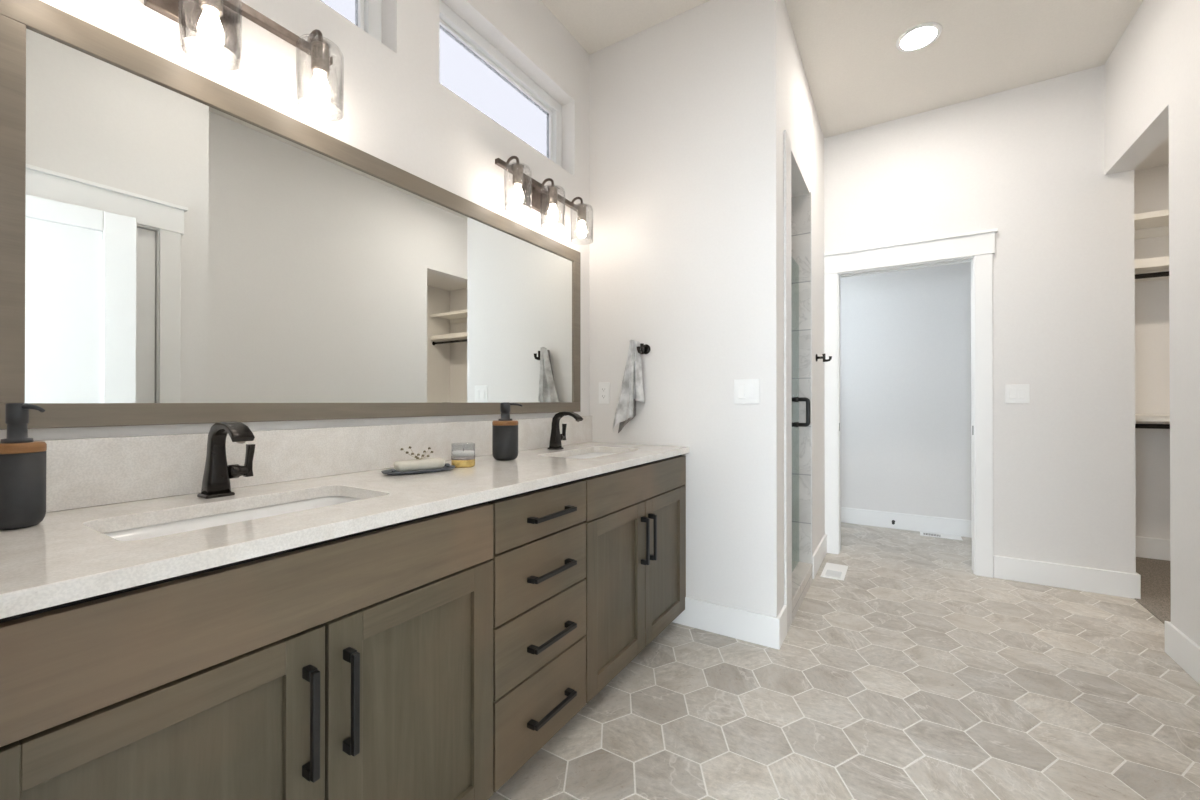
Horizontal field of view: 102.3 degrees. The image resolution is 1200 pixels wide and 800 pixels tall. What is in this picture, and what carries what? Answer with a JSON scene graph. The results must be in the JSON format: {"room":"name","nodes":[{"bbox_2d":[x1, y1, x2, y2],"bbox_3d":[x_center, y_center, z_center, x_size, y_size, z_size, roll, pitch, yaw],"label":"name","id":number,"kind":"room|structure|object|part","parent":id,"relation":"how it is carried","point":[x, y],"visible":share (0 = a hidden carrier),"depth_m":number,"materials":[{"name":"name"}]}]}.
{"room":"bathroom","nodes":[
{"label":"bathroom","id":0,"kind":"room"},
{"bbox_2d":[0,0,589,440],"bbox_3d":[-0.011,-0.413,2.962,0.160,3.080,5.200,0,0,32],"label":"wall","id":1,"kind":"structure","parent":0,"point":[397,111],"depth_m":1.74,"materials":[{"name":"paint"}]},
{"bbox_2d":[144,0,343,120],"bbox_3d":[-0.940,-0.931,1.154,0.170,0.233,0.634,0,0,32],"label":"vanity light","id":2,"kind":"object","parent":1,"relation":"attached to","point":[216,23],"visible":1,"depth_m":1.24,"materials":[{"name":"brown metal"}]},
{"bbox_3d":[-0.917,-0.904,1.140,0.116,0.179,0.116,0,0,32],"label":"lamp shade","id":3,"kind":"part","parent":2,"relation":"part of","materials":[{"name":"clear glass"}]},
{"bbox_3d":[-0.917,-0.874,1.140,0.050,0.082,0.050,0,0,32],"label":"light bulb","id":4,"kind":"part","parent":2,"relation":"part of","materials":[{"name":"white glass"}]},
{"bbox_2d":[199,0,222,17],"bbox_3d":[-0.917,-0.957,1.140,0.045,0.082,0.045,0,0,32],"label":"socket","id":5,"kind":"object","parent":2,"relation":"attached to","point":[215,7],"depth_m":1.13,"materials":[{"name":"metal"}]},
{"bbox_3d":[-0.809,-1.019,1.371,0.072,0.056,0.012,0,0,32],"label":"arm","id":6,"kind":"part","parent":2,"relation":"part of","materials":[{"name":"brown metal"}]},
{"bbox_3d":[-0.784,-0.873,1.355,0.050,0.082,0.050,0,0,32],"label":"light bulb","id":7,"kind":"part","parent":2,"relation":"part of","materials":[{"name":"white glass"}]},
{"bbox_3d":[-0.784,-0.904,1.355,0.116,0.179,0.116,0,0,32],"label":"lamp shade","id":8,"kind":"part","parent":2,"relation":"part of","materials":[{"name":"clear glass"}]},
{"bbox_2d":[311,41,329,77],"bbox_3d":[-0.784,-0.956,1.355,0.045,0.082,0.045,0,0,32],"label":"socket","id":9,"kind":"object","parent":2,"relation":"attached to","point":[320,52],"depth_m":1.34,"materials":[{"name":"metal"}]},
{"bbox_2d":[0,0,579,429],"bbox_3d":[-0.646,-0.370,1.764,0.023,0.861,2.014,0,0,32],"label":"framed mirror","id":10,"kind":"object","parent":1,"relation":"attached to","point":[177,246],"visible":0.95,"depth_m":1.24,"materials":[{"name":"brown wood"}]},
{"bbox_2d":[40,416,591,512],"bbox_3d":[-0.646,0.158,1.766,0.020,0.146,2.257,0,0,32],"label":"backsplash","id":11,"kind":"structure","parent":1,"relation":"attached to","point":[87,472],"depth_m":1.31,"materials":[{"name":"stone"}]},
{"bbox_2d":[320,0,381,42],"bbox_3d":[-1.047,-1.416,1.368,0.065,0.410,0.901,0,0,32],"label":"window","id":12,"kind":"structure","parent":1,"relation":"in","point":[365,14],"depth_m":1.69,"materials":[{"name":"glass"}]},
{"bbox_3d":[-1.053,-1.416,1.372,0.006,0.282,0.773,0,0,32],"label":"pane","id":13,"kind":"part","parent":12,"relation":"part of","materials":[{"name":"clear glass"}]},
{"bbox_2d":[439,0,561,166],"bbox_3d":[-0.474,-1.413,2.290,0.065,0.410,0.902,0,0,32],"label":"window","id":14,"kind":"structure","parent":1,"relation":"in","point":[472,68],"depth_m":2.26,"materials":[{"name":"glass"}]},
{"bbox_2d":[495,156,592,244],"bbox_3d":[-0.244,-0.927,2.276,0.170,0.233,0.614,0,0,32],"label":"vanity light","id":15,"kind":"object","parent":1,"relation":"attached to","point":[533,194],"visible":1,"depth_m":2.25,"materials":[{"name":"glass"}]},
{"bbox_3d":[-0.374,-1.017,2.071,0.072,0.056,0.012,0,0,32],"label":"arm","id":16,"kind":"part","parent":15,"relation":"part of","materials":[{"name":"brown metal"}]},
{"bbox_2d":[513,165,522,186],"bbox_3d":[-0.349,-0.954,2.055,0.045,0.082,0.045,0,0,32],"label":"socket","id":17,"kind":"object","parent":15,"relation":"attached to","point":[517,169],"depth_m":2.04,"materials":[{"name":"metal"}]},
{"bbox_3d":[-0.349,-0.871,2.055,0.050,0.082,0.050,0,0,32],"label":"light bulb","id":18,"kind":"part","parent":15,"relation":"part of","materials":[{"name":"white glass"}]},
{"bbox_3d":[-0.349,-0.901,2.055,0.116,0.179,0.116,0,0,32],"label":"lamp shade","id":19,"kind":"part","parent":15,"relation":"part of","materials":[{"name":"clear glass"}]},
{"bbox_3d":[-0.246,-1.016,2.278,0.072,0.056,0.012,0,0,32],"label":"arm","id":20,"kind":"part","parent":15,"relation":"part of","materials":[{"name":"brown metal"}]},
{"bbox_3d":[-0.221,-0.870,2.261,0.050,0.082,0.050,0,0,32],"label":"light bulb","id":21,"kind":"part","parent":15,"relation":"part of","materials":[{"name":"white glass"}]},
{"bbox_3d":[-0.221,-0.900,2.261,0.116,0.179,0.116,0,0,32],"label":"lamp shade","id":22,"kind":"part","parent":15,"relation":"part of","materials":[{"name":"clear glass"}]},
{"bbox_2d":[548,187,557,205],"bbox_3d":[-0.221,-0.953,2.262,0.045,0.082,0.045,0,0,32],"label":"socket","id":23,"kind":"object","parent":15,"relation":"attached to","point":[552,191],"depth_m":2.24,"materials":[{"name":"metal"}]},
{"bbox_3d":[-0.118,-1.015,2.484,0.072,0.056,0.012,0,0,32],"label":"arm","id":24,"kind":"part","parent":15,"relation":"part of","materials":[{"name":"brown metal"}]},
{"bbox_2d":[577,205,585,221],"bbox_3d":[-0.093,-0.952,2.468,0.045,0.082,0.045,0,0,32],"label":"socket","id":25,"kind":"object","parent":15,"relation":"attached to","point":[581,209],"depth_m":2.45,"materials":[{"name":"metal"}]},
{"bbox_3d":[-0.093,-0.900,2.468,0.116,0.179,0.116,0,0,32],"label":"lamp shade","id":26,"kind":"part","parent":15,"relation":"part of","materials":[{"name":"clear glass"}]},
{"bbox_3d":[-0.093,-0.869,2.468,0.050,0.082,0.050,0,0,32],"label":"light bulb","id":27,"kind":"part","parent":15,"relation":"part of","materials":[{"name":"white glass"}]},
{"bbox_2d":[590,0,781,616],"bbox_3d":[0.403,-0.415,2.516,1.013,3.080,0.120,0,0,32],"label":"wall","id":28,"kind":"structure","parent":0,"point":[686,108],"depth_m":2.38,"materials":[{"name":"paint"}]},
{"bbox_2d":[599,382,609,403],"bbox_3d":[0.022,-0.039,2.675,0.071,0.117,0.008,0,0,32],"label":"power outlet","id":29,"kind":"object","parent":28,"relation":"attached to","point":[604,387],"visible":1,"depth_m":2.67,"materials":[{"name":"white plastic"}]},
{"bbox_2d":[637,343,649,353],"bbox_3d":[0.217,-0.265,2.503,0.052,0.056,0.096,0,0,32],"label":"robe hook","id":30,"kind":"object","parent":28,"relation":"attached to","point":[642,349],"visible":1,"depth_m":2.50,"materials":[{"name":"black metal"}]},
{"bbox_2d":[612,340,643,432],"bbox_3d":[0.139,-0.067,2.543,0.183,0.489,0.062,0,0,32],"label":"towel","id":31,"kind":"object","parent":30,"relation":"hanging from","point":[631,391],"visible":1,"depth_m":2.51,"materials":[{"name":"white fabric"}]},
{"bbox_2d":[672,597,786,649],"bbox_3d":[0.628,1.055,2.385,0.528,0.140,0.174,0,0,32],"label":"baseboard","id":32,"kind":"structure","parent":28,"relation":"attached to","point":[753,627],"depth_m":2.28,"materials":[{"name":"paint"}]},
{"bbox_2d":[734,379,758,403],"bbox_3d":[0.685,-0.040,2.261,0.117,0.117,0.012,0,0,32],"label":"light switch","id":33,"kind":"object","parent":28,"relation":"attached to","point":[746,391],"visible":1,"depth_m":2.26,"materials":[{"name":"white plastic"}]},
{"bbox_2d":[781,0,824,606],"bbox_3d":[1.216,-0.413,2.982,0.123,3.080,1.529,0,0,32],"label":"wall","id":34,"kind":"structure","parent":0,"point":[800,119],"depth_m":3.12,"materials":[{"name":"paint"}]},
{"bbox_2d":[784,130,791,631],"bbox_3d":[0.928,-0.090,2.389,0.012,2.430,0.133,0,0,32],"label":"trim","id":35,"kind":"structure","parent":34,"relation":"attached to","point":[787,142],"depth_m":2.36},
{"bbox_2d":[791,193,810,563],"bbox_3d":[1.083,-0.134,2.768,0.132,2.319,0.679,0,0,32],"label":"shower door","id":36,"kind":"structure","parent":34,"relation":"attached to","point":[800,205],"depth_m":3.05,"materials":[{"name":"glass"}]},
{"bbox_2d":[792,397,809,426],"bbox_3d":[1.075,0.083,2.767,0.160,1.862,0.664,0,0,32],"label":"door handle","id":37,"kind":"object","parent":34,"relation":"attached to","point":[795,399],"depth_m":2.96,"materials":[{"name":"black metal"}]},
{"bbox_2d":[792,561,812,621],"bbox_3d":[1.078,1.073,2.767,0.160,0.107,0.674,0,0,32],"label":"trim","id":38,"kind":"structure","parent":34,"relation":"attached to","point":[802,573],"depth_m":2.78,"materials":[{"name":"stone"}]},
{"bbox_2d":[810,192,812,565],"bbox_3d":[1.325,-0.088,3.033,0.008,2.430,0.026,0,0,32],"label":"trim","id":39,"kind":"structure","parent":34,"relation":"attached to","point":[810,192],"depth_m":3.02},
{"bbox_2d":[813,534,826,578],"bbox_3d":[1.507,1.058,3.315,0.015,0.140,0.646,0,0,32],"label":"baseboard","id":40,"kind":"structure","parent":34,"relation":"attached to","point":[820,552],"depth_m":3.25,"materials":[{"name":"paint"}]},
{"bbox_2d":[816,354,831,361],"bbox_3d":[1.488,-0.280,3.211,0.096,0.056,0.052,0,0,32],"label":"robe hook","id":41,"kind":"object","parent":34,"relation":"attached to","point":[823,356],"visible":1,"depth_m":3.21,"materials":[{"name":"black metal"}]},
{"bbox_2d":[541,0,1142,137],"bbox_3d":[1.105,-2.016,2.276,2.785,0.120,5.200,0,0,32],"label":"ceiling","id":42,"kind":"structure","parent":0,"point":[857,76],"depth_m":2.63,"materials":[{"name":"paint"}]},
{"bbox_2d":[896,22,941,51],"bbox_3d":[1.716,-1.950,2.606,0.210,0.008,0.210,0,0,32],"label":"recessed light","id":43,"kind":"object","parent":42,"relation":"in","point":[920,36],"visible":1,"depth_m":2.60,"materials":[{"name":"white plastic"}]},
{"bbox_2d":[488,522,1199,799],"bbox_3d":[1.867,1.151,1.791,4.580,0.064,5.200,0,0,32],"label":"floor","id":44,"kind":"structure","parent":0,"point":[916,674],"depth_m":1.79,"materials":[{"name":"tile"}]},
{"bbox_2d":[0,501,492,799],"bbox_3d":[-0.747,0.692,1.034,0.612,0.856,0.905,0,0,32],"label":"vanity cabinet","id":45,"kind":"object","parent":44,"relation":"on","point":[357,666],"visible":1,"depth_m":0.84,"materials":[{"name":"beige wood"}]},
{"bbox_3d":[-0.636,0.450,0.722,0.022,0.058,0.299,0,0,32],"label":"rail","id":46,"kind":"part","parent":45,"relation":"part of","materials":[{"name":"beige wood"}]},
{"bbox_3d":[-0.639,0.725,0.723,0.006,0.502,0.311,0,0,32],"label":"panel","id":47,"kind":"part","parent":45,"relation":"part of","materials":[{"name":"beige wood"}]},
{"bbox_3d":[-0.636,0.728,0.721,0.022,0.615,0.435,0,0,32],"label":"door","id":48,"kind":"part","parent":45,"relation":"part of","materials":[{"name":"beige wood"}]},
{"bbox_3d":[-0.515,0.577,0.862,0.037,0.195,0.015,0,0,32],"label":"handle","id":49,"kind":"part","parent":45,"relation":"part of","materials":[{"name":"black metal"}]},
{"bbox_3d":[-0.476,0.577,0.925,0.037,0.195,0.015,0,0,32],"label":"handle","id":50,"kind":"part","parent":45,"relation":"part of","materials":[{"name":"black metal"}]},
{"bbox_3d":[-0.404,0.729,1.095,0.022,0.615,0.432,0,0,32],"label":"door","id":51,"kind":"part","parent":45,"relation":"part of","materials":[{"name":"beige wood"}]},
{"bbox_3d":[-0.404,0.451,1.096,0.022,0.058,0.296,0,0,32],"label":"rail","id":52,"kind":"part","parent":45,"relation":"part of","materials":[{"name":"beige wood"}]},
{"bbox_3d":[-0.407,0.726,1.097,0.006,0.502,0.308,0,0,32],"label":"panel","id":53,"kind":"part","parent":45,"relation":"part of","materials":[{"name":"beige wood"}]},
{"bbox_3d":[-0.404,1.004,1.094,0.022,0.065,0.296,0,0,32],"label":"rail","id":54,"kind":"part","parent":45,"relation":"part of","materials":[{"name":"beige wood"}]},
{"bbox_2d":[488,479,585,791],"bbox_3d":[-0.391,0.694,1.606,0.612,0.856,0.441,0,0,32],"label":"vanity cabinet","id":55,"kind":"object","parent":44,"relation":"on","point":[539,558],"visible":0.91,"depth_m":1.42,"materials":[{"name":"beige wood"}]},
{"bbox_3d":[-0.171,0.510,1.470,0.022,0.188,0.436,0,0,32],"label":"drawer","id":56,"kind":"part","parent":55,"relation":"part of","materials":[{"name":"beige wood"}]},
{"bbox_3d":[-0.171,0.343,1.470,0.022,0.136,0.436,0,0,32],"label":"drawer","id":57,"kind":"part","parent":55,"relation":"part of","materials":[{"name":"beige wood"}]},
{"bbox_3d":[-0.171,0.921,1.468,0.022,0.234,0.436,0,0,32],"label":"drawer","id":58,"kind":"part","parent":55,"relation":"part of","materials":[{"name":"beige wood"}]},
{"bbox_3d":[-0.171,0.704,1.469,0.022,0.188,0.436,0,0,32],"label":"drawer","id":59,"kind":"part","parent":55,"relation":"part of","materials":[{"name":"beige wood"}]},
{"bbox_3d":[-0.141,0.933,1.464,0.037,0.015,0.204,0,0,32],"label":"handle","id":60,"kind":"part","parent":55,"relation":"part of","materials":[{"name":"black metal"}]},
{"bbox_3d":[-0.141,0.717,1.464,0.037,0.015,0.204,0,0,32],"label":"handle","id":61,"kind":"part","parent":55,"relation":"part of","materials":[{"name":"black metal"}]},
{"bbox_3d":[-0.141,0.517,1.465,0.037,0.015,0.204,0,0,32],"label":"handle","id":62,"kind":"part","parent":55,"relation":"part of","materials":[{"name":"black metal"}]},
{"bbox_3d":[-0.141,0.346,1.466,0.037,0.015,0.204,0,0,32],"label":"handle","id":63,"kind":"part","parent":55,"relation":"part of","materials":[{"name":"black metal"}]},
{"bbox_2d":[581,455,685,703],"bbox_3d":[-0.036,0.696,2.178,0.612,0.856,0.904,0,0,32],"label":"vanity cabinet","id":64,"kind":"object","parent":44,"relation":"on","point":[635,521],"visible":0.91,"depth_m":1.94,"materials":[{"name":"beige wood"}]},
{"bbox_2d":[0,442,688,618],"bbox_3d":[-0.401,0.246,1.613,0.597,0.029,2.257,0,0,32],"label":"countertop","id":65,"kind":"structure","parent":64,"relation":"on","point":[66,557],"depth_m":0.94,"materials":[{"name":"stone"}]},
{"bbox_2d":[0,403,46,529],"bbox_3d":[-1.046,0.117,0.869,0.072,0.223,0.070,0,0,-42],"label":"soap dispenser","id":66,"kind":"object","parent":65,"relation":"on","point":[22,458],"visible":1,"depth_m":0.86,"materials":[{"name":"black ceramic"}]},
{"bbox_2d":[0,451,45,529],"bbox_3d":[-1.047,0.161,0.868,0.069,0.134,0.069,0,0,0],"label":"bottle","id":67,"kind":"object","parent":66,"relation":"attached to","point":[22,473],"depth_m":0.85,"materials":[{"name":"black ceramic"}]},
{"bbox_2d":[197,421,254,498],"bbox_3d":[-0.856,0.140,1.149,0.176,0.180,0.108,0,0,32],"label":"faucet","id":68,"kind":"object","parent":65,"relation":"on","point":[217,475],"visible":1,"depth_m":1.14,"materials":[{"name":"black metal"}]},
{"bbox_3d":[-0.895,0.152,1.198,0.034,0.081,0.067,0,0,32],"label":"handle","id":69,"kind":"part","parent":68,"relation":"part of","materials":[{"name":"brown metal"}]},
{"bbox_2d":[103,496,361,540],"bbox_3d":[-0.740,0.312,1.046,0.315,0.106,0.546,0,0,32],"label":"sink","id":70,"kind":"object","parent":65,"relation":"in","point":[146,532],"visible":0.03,"depth_m":1.10,"materials":[{"name":"white ceramic"}]},
{"bbox_2d":[381,465,454,474],"bbox_3d":[-0.579,0.225,1.555,0.232,0.011,0.110,0,0,-42],"label":"tray","id":71,"kind":"object","parent":65,"relation":"on","point":[388,471],"visible":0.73,"depth_m":1.51,"materials":[{"name":"stone"}]},
{"bbox_2d":[394,458,444,471],"bbox_3d":[-0.579,0.207,1.554,0.156,0.030,0.060,0,0,-42],"label":"soap bar","id":72,"kind":"object","parent":71,"relation":"on","point":[429,463],"visible":0.99,"depth_m":1.53,"materials":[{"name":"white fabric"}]},
{"bbox_2d":[401,446,432,458],"bbox_3d":[-0.587,0.170,1.554,0.102,0.044,0.025,0,0,-38],"label":"flower sprig","id":73,"kind":"object","parent":72,"relation":"on","point":[407,452],"visible":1,"depth_m":1.55,"materials":[{"name":"plant"}]},
{"bbox_2d":[451,448,474,467],"bbox_3d":[-0.475,0.191,1.681,0.080,0.080,0.080,0,0,32],"label":"candle","id":74,"kind":"object","parent":65,"relation":"on","point":[463,458],"visible":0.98,"depth_m":1.65,"materials":[{"name":"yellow glass"}]},
{"bbox_2d":[492,402,522,459],"bbox_3d":[-0.368,0.120,1.882,0.100,0.223,0.100,0,0,-44],"label":"soap dispenser","id":75,"kind":"object","parent":65,"relation":"on","point":[505,429],"visible":1,"depth_m":1.84,"materials":[{"name":"black ceramic"}]},
{"bbox_2d":[492,425,517,459],"bbox_3d":[-0.368,0.165,1.882,0.099,0.134,0.099,0,0,0],"label":"bottle","id":76,"kind":"object","parent":75,"relation":"attached to","point":[504,437],"depth_m":1.84,"materials":[{"name":"black ceramic"}]},
{"bbox_2d":[547,411,582,449],"bbox_3d":[-0.148,0.144,2.289,0.176,0.180,0.108,0,0,32],"label":"faucet","id":77,"kind":"object","parent":65,"relation":"on","point":[556,437],"visible":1,"depth_m":2.28,"materials":[{"name":"black metal"}]},
{"bbox_3d":[-0.188,0.156,2.338,0.034,0.081,0.067,0,0,32],"label":"handle","id":78,"kind":"part","parent":77,"relation":"part of","materials":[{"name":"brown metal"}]},
{"bbox_2d":[563,452,615,458],"bbox_3d":[-0.040,0.316,2.173,0.315,0.106,0.546,0,0,32],"label":"sink","id":79,"kind":"object","parent":65,"relation":"in","point":[594,454],"visible":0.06,"depth_m":2.40,"materials":[{"name":"white ceramic"}]},
{"bbox_3d":[0.063,0.732,1.846,0.022,0.615,0.440,0,0,32],"label":"door","id":80,"kind":"part","parent":64,"relation":"part of","materials":[{"name":"beige wood"}]},
{"bbox_3d":[0.063,0.454,1.847,0.022,0.058,0.304,0,0,32],"label":"rail","id":81,"kind":"part","parent":64,"relation":"part of","materials":[{"name":"beige wood"}]},
{"bbox_3d":[0.060,0.729,1.848,0.006,0.502,0.316,0,0,32],"label":"panel","id":82,"kind":"part","parent":64,"relation":"part of","materials":[{"name":"beige wood"}]},
{"bbox_3d":[0.063,1.007,1.845,0.022,0.065,0.304,0,0,32],"label":"rail","id":83,"kind":"part","parent":64,"relation":"part of","materials":[{"name":"beige wood"}]},
{"bbox_3d":[0.181,0.348,2.037,0.022,0.142,0.886,0,0,32],"label":"drawer","id":84,"kind":"part","parent":64,"relation":"part of","materials":[{"name":"beige wood"}]},
{"bbox_3d":[0.186,0.581,1.992,0.037,0.195,0.015,0,0,32],"label":"handle","id":85,"kind":"part","parent":64,"relation":"part of","materials":[{"name":"black metal"}]},
{"bbox_3d":[0.223,0.581,2.051,0.037,0.195,0.015,0,0,32],"label":"handle","id":86,"kind":"part","parent":64,"relation":"part of","materials":[{"name":"black metal"}]},
{"bbox_3d":[0.298,0.734,2.225,0.022,0.615,0.440,0,0,32],"label":"door","id":87,"kind":"part","parent":64,"relation":"part of","materials":[{"name":"beige wood"}]},
{"bbox_3d":[0.295,0.730,2.227,0.006,0.502,0.316,0,0,32],"label":"panel","id":88,"kind":"part","parent":64,"relation":"part of","materials":[{"name":"beige wood"}]},
{"bbox_3d":[0.298,0.455,2.226,0.022,0.058,0.304,0,0,32],"label":"rail","id":89,"kind":"part","parent":64,"relation":"part of","materials":[{"name":"beige wood"}]},
{"bbox_3d":[0.298,1.008,2.224,0.022,0.065,0.304,0,0,32],"label":"rail","id":90,"kind":"part","parent":64,"relation":"part of","materials":[{"name":"beige wood"}]},
{"bbox_2d":[820,563,847,580],"bbox_3d":[1.544,1.125,3.179,0.134,0.005,0.307,0,0,32],"label":"floor vent","id":91,"kind":"object","parent":44,"relation":"in","point":[831,570],"visible":1,"depth_m":3.17,"materials":[{"name":"white plastic"}]},
{"bbox_2d":[920,531,962,540],"bbox_3d":[2.827,1.128,4.013,0.283,0.005,0.132,0,0,32],"label":"floor vent","id":92,"kind":"object","parent":44,"relation":"in","point":[928,534],"visible":1,"depth_m":4.02,"materials":[{"name":"white plastic"}]},
{"bbox_2d":[824,65,1135,573],"bbox_3d":[1.957,-0.411,3.492,2.625,3.080,0.120,0,0,32],"label":"wall","id":93,"kind":"structure","parent":0,"point":[1027,162],"depth_m":2.96,"materials":[{"name":"paint"}]},
{"bbox_2d":[824,228,997,577],"bbox_3d":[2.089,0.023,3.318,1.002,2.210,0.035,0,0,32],"label":"trim","id":94,"kind":"structure","parent":93,"relation":"attached to","point":[980,245],"depth_m":3.15,"materials":[{"name":"paint"}]},
{"bbox_2d":[1005,384,1029,402],"bbox_3d":[2.600,-0.039,3.013,0.117,0.117,0.012,0,0,32],"label":"light switch","id":95,"kind":"object","parent":93,"relation":"attached to","point":[1014,393],"visible":1,"depth_m":3.01,"materials":[{"name":"white plastic"}]},
{"bbox_2d":[993,555,1140,598],"bbox_3d":[2.806,1.057,2.951,0.648,0.140,0.135,0,0,32],"label":"baseboard","id":96,"kind":"structure","parent":93,"relation":"attached to","point":[1114,583],"depth_m":2.88,"materials":[{"name":"paint"}]},
{"bbox_2d":[840,165,1169,539],"bbox_3d":[3.275,-0.410,3.913,4.420,3.080,0.120,0,0,32],"label":"wall","id":97,"kind":"structure","parent":0,"point":[906,334],"depth_m":4.13,"materials":[{"name":"paint"}]},
{"bbox_2d":[841,507,971,537],"bbox_3d":[2.428,1.062,4.358,2.505,0.140,0.015,0,0,32],"label":"baseboard","id":98,"kind":"structure","parent":97,"relation":"attached to","point":[940,525],"depth_m":4.20,"materials":[{"name":"paint"}]},
{"bbox_2d":[1134,209,1168,239],"bbox_3d":[4.204,-1.199,3.051,1.658,0.086,0.367,0,0,32],"label":"closet shelf","id":99,"kind":"object","parent":97,"relation":"attached to","point":[1155,223],"visible":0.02,"depth_m":3.36,"materials":[{"name":"paint"}]},
{"bbox_2d":[1135,256,1168,281],"bbox_3d":[4.204,-0.893,3.050,1.658,0.086,0.367,0,0,32],"label":"closet shelf","id":100,"kind":"object","parent":97,"relation":"attached to","point":[1159,264],"visible":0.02,"depth_m":3.22,"materials":[{"name":"paint"}]},
{"bbox_2d":[1135,414,1169,423],"bbox_3d":[4.204,0.143,3.046,1.658,0.086,0.367,0,0,32],"label":"closet shelf","id":101,"kind":"object","parent":97,"relation":"attached to","point":[1139,418],"visible":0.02,"depth_m":3.20,"materials":[{"name":"paint"}]},
{"bbox_2d":[1134,136,1168,170],"bbox_3d":[3.570,-1.717,1.904,1.795,0.120,3.230,0,0,32],"label":"ceiling","id":102,"kind":"structure","parent":0,"point":[1159,157],"depth_m":3.31,"materials":[{"name":"paint"}]},
{"bbox_2d":[1104,0,1199,645],"bbox_3d":[2.266,-0.418,1.615,0.120,3.080,2.743,0,0,32],"label":"wall","id":103,"kind":"structure","parent":0,"point":[1152,73],"depth_m":2.09,"materials":[{"name":"paint"}]},
{"bbox_2d":[1136,536,1199,684],"bbox_3d":[3.249,1.047,1.619,1.810,0.150,3.795,0,0,32],"label":"baseboard","id":104,"kind":"structure","parent":103,"relation":"attached to","point":[1185,652],"depth_m":2.09,"materials":[{"name":"paint"}]},
{"bbox_3d":[4.281,-0.269,1.457,0.120,2.780,2.990,0,0,32],"label":"wall","id":105,"kind":"structure","parent":0,"visible":0},
{"bbox_2d":[1135,271,1168,278],"bbox_3d":[4.149,-0.835,2.947,1.672,0.055,0.056,0,0,32],"label":"closet rod","id":106,"kind":"object","parent":105,"relation":"attached to","point":[1166,273],"visible":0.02,"depth_m":3.22,"materials":[{"name":"black metal"}]},
{"bbox_2d":[1135,424,1169,428],"bbox_3d":[4.149,0.175,2.944,1.672,0.055,0.056,0,0,32],"label":"closet rod","id":107,"kind":"object","parent":105,"relation":"attached to","point":[1145,426],"visible":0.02,"depth_m":3.22,"materials":[{"name":"black metal"}]}
]}

